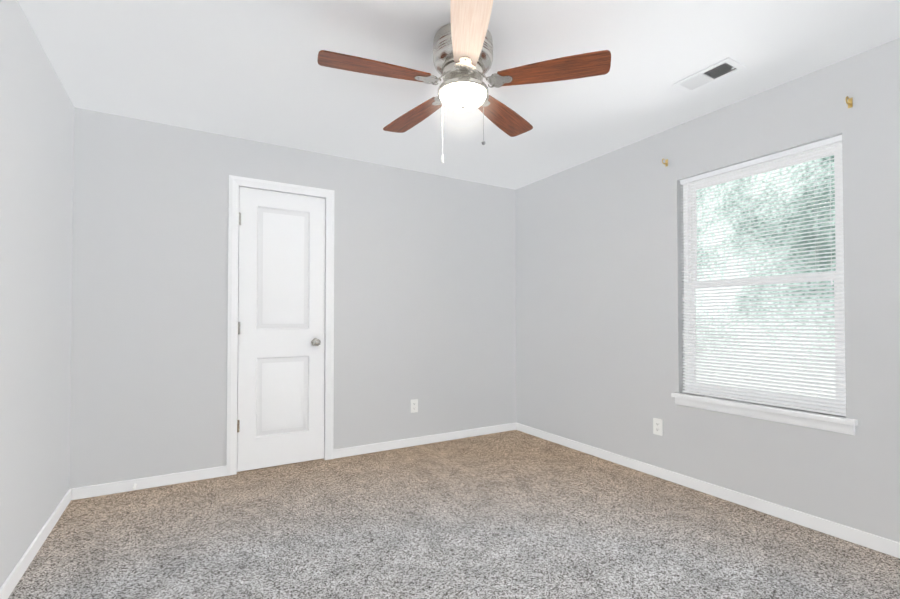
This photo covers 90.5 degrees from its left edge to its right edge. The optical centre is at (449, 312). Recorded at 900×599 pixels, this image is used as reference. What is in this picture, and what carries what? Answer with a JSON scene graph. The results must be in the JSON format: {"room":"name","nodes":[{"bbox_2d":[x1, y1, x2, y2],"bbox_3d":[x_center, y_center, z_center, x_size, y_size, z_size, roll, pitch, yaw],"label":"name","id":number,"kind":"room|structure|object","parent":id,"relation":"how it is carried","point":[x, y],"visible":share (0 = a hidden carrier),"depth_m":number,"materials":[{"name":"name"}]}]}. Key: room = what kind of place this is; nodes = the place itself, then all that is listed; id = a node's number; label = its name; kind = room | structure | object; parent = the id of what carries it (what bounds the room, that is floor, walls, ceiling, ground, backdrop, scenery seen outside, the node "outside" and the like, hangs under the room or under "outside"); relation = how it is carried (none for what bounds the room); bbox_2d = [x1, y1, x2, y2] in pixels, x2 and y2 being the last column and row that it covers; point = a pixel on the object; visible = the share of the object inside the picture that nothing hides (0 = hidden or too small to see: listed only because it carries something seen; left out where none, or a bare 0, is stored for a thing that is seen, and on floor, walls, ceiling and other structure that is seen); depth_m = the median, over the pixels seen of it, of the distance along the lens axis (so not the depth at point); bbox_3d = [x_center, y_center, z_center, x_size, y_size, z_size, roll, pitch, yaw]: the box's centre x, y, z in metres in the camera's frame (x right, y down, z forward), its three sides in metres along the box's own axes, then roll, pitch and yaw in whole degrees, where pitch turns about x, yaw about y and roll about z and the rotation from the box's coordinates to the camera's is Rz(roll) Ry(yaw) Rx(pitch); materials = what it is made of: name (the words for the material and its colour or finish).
{"room":"empty bedroom","nodes":[
{"label":"empty bedroom","id":0,"kind":"room"},
{"bbox_2d":[0,0,73,586],"bbox_3d":[-1.413,-0.089,1.061,0.120,2.440,4.130,1,-1,-30],"label":"wall","id":1,"kind":"structure","parent":0,"point":[36,163],"depth_m":2.06,"materials":[{"name":"grey paint"}]},
{"bbox_2d":[0,488,75,598],"bbox_3d":[-1.354,1.095,1.076,0.017,0.072,3.890,1,-1,-30],"label":"baseboard","id":2,"kind":"structure","parent":1,"relation":"attached to","point":[12,580],"depth_m":2.08,"materials":[{"name":"white wood"}]},
{"bbox_2d":[69,107,515,488],"bbox_3d":[-0.869,-0.046,3.707,3.500,2.440,0.120,1,-1,-30],"label":"wall","id":3,"kind":"structure","parent":0,"point":[425,289],"depth_m":3.19,"materials":[{"name":"grey paint"}]},
{"bbox_2d":[76,465,226,499],"bbox_3d":[-1.955,1.126,2.972,0.843,0.072,0.013,1,-1,-30],"label":"baseboard","id":4,"kind":"structure","parent":3,"relation":"attached to","point":[194,475],"depth_m":2.95,"materials":[{"name":"white wood"}]},
{"bbox_2d":[227,175,333,475],"bbox_3d":[-1.284,0.092,3.428,0.765,2.155,0.096,1,-1,-30],"label":"door frame","id":5,"kind":"structure","parent":3,"relation":"attached to","point":[236,183],"depth_m":3.29,"materials":[{"name":"white wood"}]},
{"bbox_2d":[237,187,324,471],"bbox_3d":[-1.265,0.120,3.388,0.632,2.073,0.099,1,-1,-30],"label":"door","id":6,"kind":"structure","parent":3,"relation":"in","point":[281,331],"depth_m":3.39,"materials":[{"name":"white painted wood"},{"name":"brushed nickel"}]},
{"bbox_2d":[411,399,417,412],"bbox_3d":[-0.315,0.828,3.944,0.070,0.115,0.008,1,-1,-30],"label":"electrical outlet","id":7,"kind":"object","parent":3,"relation":"attached to","point":[414,405],"visible":1,"depth_m":3.94,"materials":[{"name":"white plastic"}]},
{"bbox_2d":[333,423,515,458],"bbox_3d":[-0.141,1.143,4.039,1.850,0.072,0.013,1,-1,-30],"label":"baseboard","id":8,"kind":"structure","parent":3,"relation":"attached to","point":[376,447],"depth_m":3.95,"materials":[{"name":"white wood"}]},
{"bbox_2d":[8,430,899,598],"bbox_3d":[0.148,1.196,1.958,3.740,0.100,4.130,1,-1,-30],"label":"floor","id":9,"kind":"structure","parent":0,"point":[514,514],"depth_m":2.26,"materials":[{"name":"carpet"}]},
{"bbox_2d":[18,0,899,189],"bbox_3d":[0.148,-1.344,1.999,3.740,0.100,4.130,1,-1,-30],"label":"ceiling","id":10,"kind":"structure","parent":0,"point":[253,70],"depth_m":2.31,"materials":[{"name":"white paint"}]},
{"bbox_2d":[317,0,610,163],"bbox_3d":[0.031,-0.997,2.126,1.273,0.590,1.261,1,-1,-30],"label":"fan","id":11,"kind":"object","parent":10,"relation":"hanging from","point":[462,51],"visible":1,"depth_m":2.01,"materials":[{"name":"brown wood"}]},
{"bbox_2d":[671,57,745,93],"bbox_3d":[1.403,-1.281,2.432,0.172,0.012,0.310,1,-1,-30],"label":"ceiling vent","id":12,"kind":"object","parent":10,"relation":"in","point":[719,70],"visible":1,"depth_m":2.42,"materials":[{"name":"white metal"}]},
{"bbox_2d":[516,38,899,542],"bbox_3d":[1.708,-0.059,2.896,0.120,2.440,4.130,1,-1,-30],"label":"wall","id":13,"kind":"structure","parent":0,"point":[599,327],"depth_m":2.96,"materials":[{"name":"grey paint"}]},
{"bbox_2d":[653,418,662,435],"bbox_3d":[1.471,0.810,3.159,0.008,0.115,0.070,1,-1,-30],"label":"electrical outlet","id":14,"kind":"object","parent":13,"relation":"attached to","point":[657,426],"visible":1,"depth_m":3.15,"materials":[{"name":"white plastic"}]},
{"bbox_2d":[662,158,667,166],"bbox_3d":[1.492,-1.044,3.106,0.055,0.049,0.018,1,-1,-30],"label":"curtain bracket","id":15,"kind":"object","parent":13,"relation":"attached to","point":[666,163],"visible":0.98,"depth_m":3.11,"materials":[{"name":"gold metal"}]},
{"bbox_2d":[516,423,899,557],"bbox_3d":[1.649,1.124,2.842,0.017,0.072,3.890,1,-1,-30],"label":"baseboard","id":16,"kind":"structure","parent":13,"relation":"attached to","point":[834,529],"depth_m":2.67,"materials":[{"name":"white wood"}]},
{"bbox_2d":[671,142,857,434],"bbox_3d":[1.823,-0.146,2.670,0.172,1.534,0.970,1,-1,-30],"label":"window","id":17,"kind":"structure","parent":13,"relation":"in","point":[789,164],"depth_m":2.61,"materials":[{"name":"white plastic"}]},
{"bbox_2d":[680,135,845,415],"bbox_3d":[1.809,-0.186,2.674,0.042,1.450,0.878,1,-1,-30],"label":"window blinds","id":18,"kind":"object","parent":17,"relation":"attached to","point":[805,148],"visible":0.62,"depth_m":2.60,"materials":[{"name":"white plastic"}]},
{"bbox_2d":[845,96,852,107],"bbox_3d":[2.001,-1.059,2.242,0.055,0.049,0.018,1,-1,-30],"label":"curtain bracket","id":19,"kind":"object","parent":13,"relation":"attached to","point":[850,102],"visible":0.98,"depth_m":2.25,"materials":[{"name":"gold metal"}]},
{"label":"outside","id":20,"kind":"structure","parent":0,"visible":0},
{"bbox_2d":[696,155,835,398],"bbox_3d":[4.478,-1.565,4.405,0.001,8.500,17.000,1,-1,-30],"label":"window pane","id":21,"kind":"structure","parent":20,"point":[781,205],"depth_m":5.41,"materials":[{"name":"clear glass"}]}
]}

